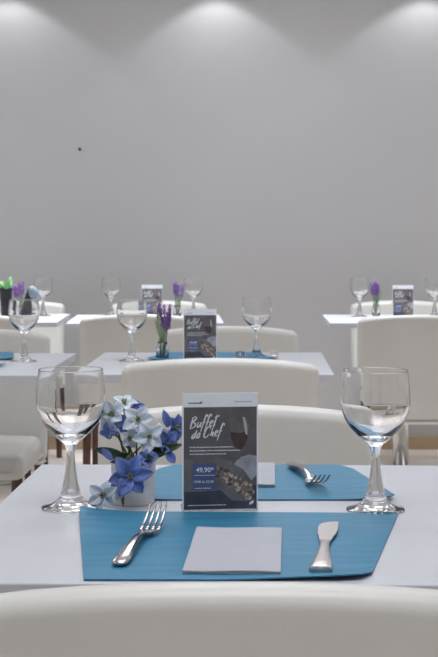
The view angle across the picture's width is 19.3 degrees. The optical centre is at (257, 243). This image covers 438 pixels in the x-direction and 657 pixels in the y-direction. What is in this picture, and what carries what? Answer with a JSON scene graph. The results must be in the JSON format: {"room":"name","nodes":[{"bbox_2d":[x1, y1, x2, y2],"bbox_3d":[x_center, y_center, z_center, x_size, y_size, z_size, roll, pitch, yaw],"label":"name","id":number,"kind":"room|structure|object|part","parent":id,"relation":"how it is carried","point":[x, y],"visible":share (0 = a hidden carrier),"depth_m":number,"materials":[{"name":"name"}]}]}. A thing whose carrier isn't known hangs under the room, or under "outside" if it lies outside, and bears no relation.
{"room":"restaurant dining room","nodes":[
{"label":"restaurant dining room","id":0,"kind":"room"},
{"bbox_2d":[173,305,180,315],"bbox_3d":[-0.391,0.324,6.250,0.039,0.052,0.039,0,0,21],"label":"jar","id":1,"kind":"object","parent":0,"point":[177,309],"depth_m":6.23,"materials":[{"name":"clear glass"}]},
{"bbox_2d":[0,0,437,435],"bbox_3d":[0.000,-0.240,7.100,8.000,2.720,0.100,0,0,0],"label":"wall","id":2,"kind":"structure","parent":0,"point":[283,151],"depth_m":7.05,"materials":[{"name":"paint"}]},
{"bbox_2d":[48,436,437,448],"bbox_3d":[0.000,1.084,7.041,7.800,0.072,0.018,0,0,0],"label":"baseboard","id":3,"kind":"structure","parent":2,"relation":"attached to","point":[414,442],"depth_m":7.03,"materials":[{"name":"beige wood"}]},
{"bbox_2d":[0,449,437,502],"bbox_3d":[0.000,1.170,1.825,8.000,0.100,10.650,0,0,0],"label":"floor","id":4,"kind":"structure","parent":0,"point":[415,456],"depth_m":6.74,"materials":[{"name":"tile"}]},
{"bbox_2d":[0,315,30,479],"bbox_3d":[-1.269,0.709,5.712,0.504,0.824,0.509,0,0,-2],"label":"dining chair","id":5,"kind":"object","parent":4,"relation":"on","point":[5,323],"visible":0.02,"depth_m":5.47,"materials":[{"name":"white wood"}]},
{"bbox_3d":[-1.262,0.523,5.513,0.504,0.453,0.111,0,0,-2],"label":"backrest","id":6,"kind":"part","parent":5,"relation":"part of","materials":[{"name":"white leather"}]},
{"bbox_3d":[-1.059,0.931,5.925,0.026,0.379,0.032,0,0,43],"label":"leg","id":7,"kind":"part","parent":5,"relation":"part of","materials":[{"name":"brown wood"}]},
{"bbox_2d":[0,329,49,491],"bbox_3d":[-0.978,0.709,4.288,0.504,0.824,0.509,0,0,0],"label":"dining chair","id":8,"kind":"object","parent":4,"relation":"on","point":[23,435],"visible":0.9,"depth_m":4.45,"materials":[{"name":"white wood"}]},
{"bbox_3d":[-0.761,0.931,4.082,0.032,0.379,0.026,0,0,45],"label":"leg","id":9,"kind":"part","parent":8,"relation":"part of","materials":[{"name":"brown wood"}]},
{"bbox_3d":[-0.978,0.695,4.237,0.484,0.100,0.393,0,0,0],"label":"seat","id":10,"kind":"part","parent":8,"relation":"part of","materials":[{"name":"white leather"}]},
{"bbox_2d":[0,301,64,463],"bbox_3d":[-1.267,0.709,6.568,0.504,0.824,0.509,0,0,0],"label":"dining chair","id":11,"kind":"object","parent":4,"relation":"on","point":[56,334],"visible":0.2,"depth_m":6.75,"materials":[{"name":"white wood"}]},
{"bbox_3d":[-1.267,0.523,6.767,0.504,0.453,0.111,0,0,0],"label":"backrest","id":12,"kind":"part","parent":11,"relation":"part of","materials":[{"name":"white leather"}]},
{"bbox_3d":[-1.050,0.931,6.362,0.032,0.379,0.026,0,0,45],"label":"leg","id":13,"kind":"part","parent":11,"relation":"part of","materials":[{"name":"brown wood"}]},
{"bbox_3d":[-1.043,0.935,6.748,0.034,0.372,0.040,0,0,45],"label":"leg","id":14,"kind":"part","parent":11,"relation":"part of","materials":[{"name":"brown wood"}]},
{"bbox_2d":[0,314,69,484],"bbox_3d":[-1.270,0.735,6.100,0.700,0.770,0.700,0,0,-3],"label":"dining table","id":15,"kind":"object","parent":4,"relation":"on","point":[54,320],"visible":0.38,"depth_m":5.99,"materials":[{"name":"laminate"}]},
{"bbox_2d":[0,276,12,315],"bbox_3d":[-1.185,0.250,6.054,0.101,0.199,0.096,0,0,35],"label":"potted plant","id":16,"kind":"object","parent":15,"relation":"on","point":[6,290],"visible":0.98,"depth_m":6.03,"materials":[{"name":"green plant"}]},
{"bbox_2d":[12,281,24,298],"bbox_3d":[-1.159,0.264,6.251,0.053,0.172,0.052,0,0,41],"label":"flowers","id":17,"kind":"object","parent":15,"relation":"on","point":[20,289],"visible":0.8,"depth_m":6.24,"materials":[{"name":"purple plant"}]},
{"bbox_2d":[24,286,38,298],"bbox_3d":[-1.061,0.272,5.997,0.094,0.156,0.064,0,0,0],"label":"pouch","id":18,"kind":"object","parent":15,"relation":"on","point":[32,292],"visible":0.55,"depth_m":5.97,"materials":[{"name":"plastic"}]},
{"bbox_2d":[33,278,51,315],"bbox_3d":[-1.047,0.258,6.280,0.091,0.184,0.091,0,0,5],"label":"wine glass","id":19,"kind":"object","parent":15,"relation":"on","point":[43,285],"visible":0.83,"depth_m":6.25,"materials":[{"name":"clear glass"}]},
{"bbox_2d":[33,278,51,298],"bbox_3d":[-1.047,0.215,6.280,0.091,0.099,0.091,0,0,-4],"label":"bowl","id":20,"kind":"object","parent":19,"relation":"on","point":[43,285],"depth_m":6.24,"materials":[{"name":"clear glass"}]},
{"bbox_3d":[-1.047,0.296,6.280,0.024,0.062,0.024,0,0,-4],"label":"stem","id":21,"kind":"part","parent":19,"relation":"part of","materials":[{"name":"clear glass"}]},
{"bbox_2d":[0,353,75,383],"bbox_3d":[-0.932,0.735,3.785,0.700,0.770,0.700,0,0,0],"label":"dining table","id":22,"kind":"object","parent":4,"relation":"on","point":[10,372],"visible":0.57,"depth_m":3.72,"materials":[{"name":"laminate"}]},
{"bbox_2d":[0,352,13,358],"bbox_3d":[-0.930,0.346,4.024,0.380,0.007,0.276,0,0,0],"label":"placemat","id":23,"kind":"object","parent":22,"relation":"on","point":[3,355],"visible":1,"depth_m":4.02,"materials":[{"name":"blue fabric"}]},
{"bbox_2d":[8,299,39,362],"bbox_3d":[-0.696,0.258,3.835,0.091,0.184,0.091,0,0,22],"label":"wine glass","id":24,"kind":"object","parent":22,"relation":"on","point":[23,314],"visible":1,"depth_m":3.80,"materials":[{"name":"clear glass"}]},
{"bbox_3d":[-0.696,0.296,3.835,0.024,0.062,0.024,0,0,-25],"label":"stem","id":25,"kind":"part","parent":24,"relation":"part of","materials":[{"name":"clear glass"}]},
{"bbox_2d":[8,299,39,332],"bbox_3d":[-0.696,0.215,3.835,0.091,0.099,0.091,0,0,-25],"label":"bowl","id":26,"kind":"object","parent":24,"relation":"on","point":[23,314],"depth_m":3.80,"materials":[{"name":"clear glass"}]},
{"bbox_2d":[79,314,182,464],"bbox_3d":[-0.515,0.709,5.692,0.504,0.824,0.509,0,0,-2],"label":"dining chair","id":27,"kind":"object","parent":4,"relation":"on","point":[99,335],"visible":0.14,"depth_m":5.45,"materials":[{"name":"white leather"}]},
{"bbox_3d":[-0.731,0.935,5.502,0.034,0.372,0.040,0,0,42],"label":"leg","id":28,"kind":"part","parent":27,"relation":"part of","materials":[{"name":"brown wood"}]},
{"bbox_3d":[-0.740,0.931,5.888,0.032,0.379,0.026,0,0,42],"label":"leg","id":29,"kind":"part","parent":27,"relation":"part of","materials":[{"name":"brown wood"}]},
{"bbox_3d":[-0.506,0.523,5.494,0.504,0.453,0.111,0,0,-2],"label":"backrest","id":30,"kind":"part","parent":27,"relation":"part of","materials":[{"name":"white leather"}]},
{"bbox_2d":[65,314,223,327],"bbox_3d":[-0.522,0.735,6.050,0.700,0.770,0.700,0,0,-4],"label":"dining table","id":31,"kind":"object","parent":4,"relation":"on","point":[74,322],"visible":0.12,"depth_m":5.83,"materials":[{"name":"laminate"}]},
{"bbox_2d":[102,278,119,315],"bbox_3d":[-0.716,0.258,6.280,0.091,0.184,0.091,0,0,26],"label":"wine glass","id":32,"kind":"object","parent":31,"relation":"on","point":[110,287],"visible":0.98,"depth_m":6.25,"materials":[{"name":"clear glass"}]},
{"bbox_3d":[-0.716,0.296,6.280,0.024,0.062,0.024,0,0,-36],"label":"stem","id":33,"kind":"part","parent":32,"relation":"part of","materials":[{"name":"clear glass"}]},
{"bbox_2d":[102,278,119,298],"bbox_3d":[-0.716,0.215,6.280,0.091,0.099,0.091,0,0,-36],"label":"bowl","id":34,"kind":"object","parent":32,"relation":"on","point":[110,286],"depth_m":6.24,"materials":[{"name":"clear glass"}]},
{"bbox_2d":[142,285,161,313],"bbox_3d":[-0.509,0.273,6.202,0.100,0.155,0.046,0,0,-3],"label":"menu sign","id":35,"kind":"object","parent":31,"relation":"on","point":[152,294],"visible":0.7,"depth_m":6.18,"materials":[{"name":"white"}]},
{"bbox_2d":[173,281,184,315],"bbox_3d":[-0.385,0.264,6.251,0.053,0.172,0.052,0,0,21],"label":"flower vase","id":36,"kind":"object","parent":31,"relation":"on","point":[178,292],"visible":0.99,"depth_m":6.24,"materials":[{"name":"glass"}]},
{"bbox_2d":[184,278,202,308],"bbox_3d":[-0.314,0.258,6.280,0.091,0.184,0.091,0,0,34],"label":"wine glass","id":37,"kind":"object","parent":31,"relation":"on","point":[193,287],"visible":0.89,"depth_m":6.25,"materials":[{"name":"clear glass"}]},
{"bbox_3d":[-0.314,0.296,6.280,0.024,0.062,0.024,0,0,-20],"label":"stem","id":38,"kind":"part","parent":37,"relation":"part of","materials":[{"name":"clear glass"}]},
{"bbox_2d":[184,278,202,298],"bbox_3d":[-0.314,0.215,6.280,0.091,0.099,0.091,0,0,-20],"label":"bowl","id":39,"kind":"object","parent":37,"relation":"on","point":[193,287],"depth_m":6.24,"materials":[{"name":"clear glass"}]},
{"bbox_2d":[112,300,206,314],"bbox_3d":[-0.516,0.709,6.568,0.504,0.824,0.509,0,0,-2],"label":"dining chair","id":40,"kind":"object","parent":4,"relation":"on","point":[184,304],"visible":0.11,"depth_m":6.77,"materials":[{"name":"white leather"}]},
{"bbox_2d":[87,353,333,382],"bbox_3d":[-0.145,0.735,3.812,0.700,0.770,0.700,0,0,0],"label":"dining table","id":41,"kind":"object","parent":4,"relation":"on","point":[112,367],"visible":0.11,"depth_m":3.81,"materials":[{"name":"laminate"}]},
{"bbox_2d":[117,299,146,361],"bbox_3d":[-0.377,0.258,3.860,0.091,0.184,0.091,0,0,-5],"label":"wine glass","id":42,"kind":"object","parent":41,"relation":"on","point":[131,313],"visible":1,"depth_m":3.83,"materials":[{"name":"clear glass"}]},
{"bbox_3d":[-0.377,0.296,3.860,0.024,0.062,0.024,0,0,38],"label":"stem","id":43,"kind":"part","parent":42,"relation":"part of","materials":[{"name":"clear glass"}]},
{"bbox_2d":[117,299,146,332],"bbox_3d":[-0.377,0.215,3.860,0.091,0.099,0.091,0,0,38],"label":"bowl","id":44,"kind":"object","parent":42,"relation":"on","point":[131,313],"depth_m":3.82,"materials":[{"name":"clear glass"}]},
{"bbox_2d":[183,309,216,358],"bbox_3d":[-0.175,0.273,3.892,0.100,0.155,0.046,0,0,-3],"label":"menu sign","id":45,"kind":"object","parent":41,"relation":"on","point":[199,325],"visible":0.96,"depth_m":3.87,"materials":[{"name":"printed paper"},{"name":"clear acrylic"}]},
{"bbox_2d":[148,352,271,359],"bbox_3d":[-0.145,0.346,4.016,0.380,0.007,0.276,0,0,0],"label":"placemat","id":46,"kind":"object","parent":41,"relation":"on","point":[172,355],"visible":0.48,"depth_m":3.99,"materials":[{"name":"blue fabric"}]},
{"bbox_2d":[155,303,171,357],"bbox_3d":[-0.288,0.264,3.925,0.052,0.172,0.053,0,0,0],"label":"flower vase","id":47,"kind":"object","parent":46,"relation":"on","point":[162,349],"visible":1,"depth_m":3.92,"materials":[{"name":"clear glass"}]},
{"bbox_2d":[156,341,168,357],"bbox_3d":[-0.291,0.324,3.930,0.039,0.052,0.039,0,0,0],"label":"jar","id":48,"kind":"object","parent":47,"relation":"on","point":[162,349],"depth_m":3.91,"materials":[{"name":"clear glass"}]},
{"bbox_2d":[236,351,243,355],"bbox_3d":[-0.056,0.333,3.987,0.026,0.025,0.223,0,0,-1],"label":"fork","id":49,"kind":"object","parent":46,"relation":"on","point":[238,352],"visible":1,"depth_m":3.90,"materials":[{"name":"metal"}]},
{"bbox_2d":[242,297,270,356],"bbox_3d":[-0.005,0.258,3.990,0.091,0.184,0.091,0,0,7],"label":"wine glass","id":50,"kind":"object","parent":46,"relation":"on","point":[256,311],"visible":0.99,"depth_m":3.96,"materials":[{"name":"clear glass"}]},
{"bbox_3d":[-0.005,0.296,3.990,0.024,0.062,0.024,0,0,-44],"label":"stem","id":51,"kind":"part","parent":50,"relation":"part of","materials":[{"name":"clear glass"}]},
{"bbox_2d":[242,297,270,329],"bbox_3d":[-0.005,0.215,3.990,0.091,0.099,0.091,0,0,-44],"label":"bowl","id":52,"kind":"object","parent":50,"relation":"on","point":[256,311],"depth_m":3.95,"materials":[{"name":"clear glass"}]},
{"bbox_2d":[270,350,277,357],"bbox_3d":[0.050,0.342,4.027,0.027,0.010,0.235,0,0,0],"label":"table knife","id":53,"kind":"object","parent":41,"relation":"on","point":[274,355],"visible":1,"depth_m":3.94,"materials":[{"name":"metal"}]},
{"bbox_3d":[0.049,0.342,3.975,0.025,0.010,0.133,0,0,0],"label":"handle","id":54,"kind":"part","parent":53,"relation":"part of","materials":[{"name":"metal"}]},
{"bbox_2d":[0,581,437,656],"bbox_3d":[-0.020,0.709,1.359,0.504,0.824,0.509,0,0,0],"label":"dining chair","id":55,"kind":"object","parent":4,"relation":"on","point":[225,618],"visible":1,"depth_m":1.11,"materials":[{"name":"white leather"}]},
{"bbox_2d":[0,464,437,592],"bbox_3d":[0.000,0.735,1.686,0.700,0.770,0.718,0,0,1],"label":"dining table","id":56,"kind":"object","parent":4,"relation":"on","point":[40,549],"visible":0.28,"depth_m":1.58,"materials":[{"name":"white laminate"}]},
{"bbox_2d":[36,366,104,513],"bbox_3d":[-0.248,0.258,1.712,0.091,0.184,0.091,0,0,32],"label":"wine glass","id":57,"kind":"object","parent":56,"relation":"on","point":[70,400],"visible":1,"depth_m":1.68,"materials":[{"name":"clear glass"}]},
{"bbox_3d":[-0.248,0.296,1.712,0.024,0.062,0.024,0,0,0],"label":"stem","id":58,"kind":"part","parent":57,"relation":"part of","materials":[{"name":"clear glass"}]},
{"bbox_2d":[36,366,104,444],"bbox_3d":[-0.248,0.215,1.712,0.091,0.099,0.091,0,0,0],"label":"bowl","id":59,"kind":"object","parent":57,"relation":"on","point":[70,400],"depth_m":1.68,"materials":[{"name":"clear glass"}]},
{"bbox_2d":[88,395,181,508],"bbox_3d":[-0.159,0.279,1.728,0.129,0.144,0.095,0,0,0],"label":"potted flowers","id":60,"kind":"object","parent":56,"relation":"on","point":[132,479],"visible":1,"depth_m":1.72,"materials":[{"name":"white plant"}]},
{"bbox_3d":[-0.187,0.264,1.738,0.019,0.070,0.007,0,0,-16],"label":"stem","id":61,"kind":"part","parent":60,"relation":"part of","materials":[{"name":"green plant"}]},
{"bbox_3d":[-0.168,0.319,1.745,0.062,0.062,0.062,0,0,0],"label":"pot","id":62,"kind":"part","parent":60,"relation":"part of","materials":[{"name":"white ceramic"}]},
{"bbox_2d":[180,392,257,511],"bbox_3d":[-0.052,0.273,1.712,0.100,0.155,0.047,0,0,-6],"label":"menu sign","id":63,"kind":"object","parent":56,"relation":"on","point":[220,430],"visible":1,"depth_m":1.69,"materials":[{"name":"printed paper"},{"name":"clear acrylic"}]},
{"bbox_2d":[190,446,231,447],"bbox_3d":[-0.061,0.266,1.688,0.057,0.002,0.001,0,0,-6],"label":"print","id":64,"kind":"object","parent":63,"relation":"on","point":[218,446],"depth_m":1.69},
{"bbox_2d":[190,450,239,450],"bbox_3d":[-0.056,0.270,1.688,0.066,0.002,0.001,0,0,-6],"label":"print","id":65,"kind":"object","parent":63,"relation":"on","point":[190,450],"depth_m":1.69},
{"bbox_2d":[79,506,397,580],"bbox_3d":[-0.025,0.345,1.510,0.413,0.008,0.343,0,0,0],"label":"placemat","id":66,"kind":"object","parent":56,"relation":"on","point":[357,546],"visible":0.84,"depth_m":1.51,"materials":[{"name":"teal plastic"}]},
{"bbox_2d":[112,502,166,564],"bbox_3d":[-0.137,0.334,1.497,0.026,0.025,0.223,0,0,7],"label":"fork","id":67,"kind":"object","parent":66,"relation":"on","point":[125,553],"visible":1,"depth_m":1.48,"materials":[{"name":"metal"}]},
{"bbox_3d":[-0.142,0.340,1.457,0.020,0.013,0.141,0,0,7],"label":"handle","id":68,"kind":"part","parent":67,"relation":"part of","materials":[{"name":"metal"}]},
{"bbox_2d":[182,526,281,573],"bbox_3d":[-0.025,0.345,1.462,0.109,0.004,0.216,0,0,0],"label":"napkin","id":69,"kind":"object","parent":66,"relation":"on","point":[213,550],"visible":1,"depth_m":1.45,"materials":[{"name":"white paper"}]},
{"bbox_2d":[309,521,337,571],"bbox_3d":[0.076,0.343,1.478,0.027,0.010,0.235,0,0,5],"label":"table knife","id":70,"kind":"object","parent":66,"relation":"on","point":[322,562],"visible":1,"depth_m":1.43,"materials":[{"name":"metal"}]},
{"bbox_3d":[0.071,0.343,1.427,0.025,0.010,0.133,0,0,5],"label":"handle","id":71,"kind":"part","parent":70,"relation":"part of","materials":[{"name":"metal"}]},
{"bbox_3d":[0.083,0.344,1.542,0.024,0.002,0.106,0,0,5],"label":"blade","id":72,"kind":"part","parent":70,"relation":"part of","materials":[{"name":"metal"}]},
{"bbox_2d":[155,464,394,499],"bbox_3d":[-0.003,0.346,1.896,0.380,0.007,0.276,0,0,0],"label":"placemat","id":73,"kind":"object","parent":56,"relation":"on","point":[344,483],"visible":0.4,"depth_m":1.86,"materials":[{"name":"blue fabric"}]},
{"bbox_2d":[258,462,274,486],"bbox_3d":[-0.027,0.345,1.937,0.107,0.004,0.186,0,0,0],"label":"napkin","id":74,"kind":"object","parent":73,"relation":"on","point":[266,470],"visible":0.36,"depth_m":1.93,"materials":[{"name":"white paper"}]},
{"bbox_2d":[287,462,330,482],"bbox_3d":[0.072,0.333,1.909,0.026,0.025,0.223,0,0,-10],"label":"fork","id":75,"kind":"object","parent":73,"relation":"on","point":[310,478],"visible":1,"depth_m":1.88,"materials":[{"name":"metal"}]},
{"bbox_3d":[0.065,0.339,1.949,0.020,0.013,0.141,0,0,-10],"label":"handle","id":76,"kind":"part","parent":75,"relation":"part of","materials":[{"name":"metal"}]},
{"bbox_2d":[341,367,409,514],"bbox_3d":[0.155,0.258,1.697,0.091,0.184,0.091,0,0,-34],"label":"wine glass","id":77,"kind":"object","parent":56,"relation":"on","point":[375,401],"visible":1,"depth_m":1.67,"materials":[{"name":"clear glass"}]},
{"bbox_3d":[0.155,0.296,1.697,0.024,0.062,0.024,0,0,-21],"label":"stem","id":78,"kind":"part","parent":77,"relation":"part of","materials":[{"name":"clear glass"}]},
{"bbox_2d":[341,367,409,445],"bbox_3d":[0.155,0.215,1.697,0.091,0.099,0.091,0,0,-21],"label":"bowl","id":79,"kind":"object","parent":77,"relation":"on","point":[375,401],"depth_m":1.66,"materials":[{"name":"clear glass"}]},
{"bbox_2d":[121,358,318,411],"bbox_3d":[-0.098,0.705,3.507,0.504,0.831,0.509,0,0,0],"label":"dining chair","id":80,"kind":"object","parent":4,"relation":"on","point":[159,383],"visible":0.18,"depth_m":3.26,"materials":[{"name":"white leather"}]},
{"bbox_2d":[158,326,297,352],"bbox_3d":[-0.108,0.709,4.448,0.504,0.824,0.509,0,0,0],"label":"dining chair","id":81,"kind":"object","parent":4,"relation":"on","point":[229,338],"visible":0.14,"depth_m":4.64,"materials":[{"name":"white leather"}]},
{"bbox_2d":[98,404,370,464],"bbox_3d":[-0.039,0.709,2.158,0.504,0.824,0.509,0,0,-1],"label":"dining chair","id":82,"kind":"object","parent":4,"relation":"on","point":[298,434],"visible":0.12,"depth_m":2.35,"materials":[{"name":"white leather"}]},
{"bbox_2d":[322,315,407,464],"bbox_3d":[0.668,0.735,6.050,0.700,0.770,0.700,0,0,0],"label":"dining table","id":83,"kind":"object","parent":4,"relation":"on","point":[400,439],"visible":0.09,"depth_m":6.02,"materials":[{"name":"metal"}]},
{"bbox_2d":[350,278,368,316],"bbox_3d":[0.489,0.258,6.220,0.091,0.184,0.091,0,0,-4],"label":"wine glass","id":84,"kind":"object","parent":83,"relation":"on","point":[359,287],"visible":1,"depth_m":6.19,"materials":[{"name":"clear glass"}]},
{"bbox_3d":[0.489,0.296,6.220,0.024,0.062,0.024,0,0,6],"label":"stem","id":85,"kind":"part","parent":84,"relation":"part of","materials":[{"name":"clear glass"}]},
{"bbox_2d":[350,278,368,298],"bbox_3d":[0.489,0.215,6.220,0.091,0.099,0.091,0,0,6],"label":"bowl","id":86,"kind":"object","parent":84,"relation":"on","point":[359,287],"depth_m":6.19,"materials":[{"name":"clear glass"}]},
{"bbox_2d":[370,281,381,315],"bbox_3d":[0.578,0.264,6.306,0.053,0.172,0.052,0,0,-42],"label":"flower vase","id":87,"kind":"object","parent":83,"relation":"on","point":[374,288],"visible":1,"depth_m":6.29,"materials":[{"name":"clear glass"}]},
{"bbox_2d":[392,285,412,315],"bbox_3d":[0.687,0.273,6.142,0.100,0.155,0.047,0,0,-2],"label":"menu sign","id":88,"kind":"object","parent":83,"relation":"on","point":[402,295],"visible":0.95,"depth_m":6.12,"materials":[{"name":"white"}]},
{"bbox_2d":[425,278,437,314],"bbox_3d":[0.851,0.258,6.220,0.091,0.184,0.091,0,0,19],"label":"wine glass","id":89,"kind":"object","parent":83,"relation":"on","point":[431,284],"visible":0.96,"depth_m":6.19,"materials":[{"name":"clear glass"}]},
{"bbox_2d":[425,278,437,298],"bbox_3d":[0.851,0.215,6.220,0.091,0.099,0.091,0,0,-13],"label":"bowl","id":90,"kind":"object","parent":89,"relation":"on","point":[431,284],"depth_m":6.19,"materials":[{"name":"clear glass"}]},
{"bbox_3d":[0.851,0.296,6.220,0.024,0.062,0.024,0,0,-13],"label":"stem","id":91,"kind":"part","parent":89,"relation":"part of","materials":[{"name":"clear glass"}]},
{"bbox_2d":[350,300,437,367],"bbox_3d":[0.738,0.709,6.568,0.504,0.824,0.509,0,0,0],"label":"dining chair","id":92,"kind":"object","parent":4,"relation":"on","point":[419,307],"visible":0.19,"depth_m":6.76,"materials":[{"name":"white leather"}]},
{"bbox_2d":[357,315,437,423],"bbox_3d":[0.669,0.709,5.632,0.504,0.824,0.509,0,0,0],"label":"dining chair","id":93,"kind":"object","parent":4,"relation":"on","point":[409,342],"visible":0.48,"depth_m":5.40,"materials":[{"name":"white leather"}]},
{"bbox_2d":[372,305,379,315],"bbox_3d":[0.576,0.324,6.300,0.039,0.052,0.039,0,0,-42],"label":"jar","id":94,"kind":"object","parent":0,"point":[375,309],"depth_m":6.28,"materials":[{"name":"clear glass"}]}
]}

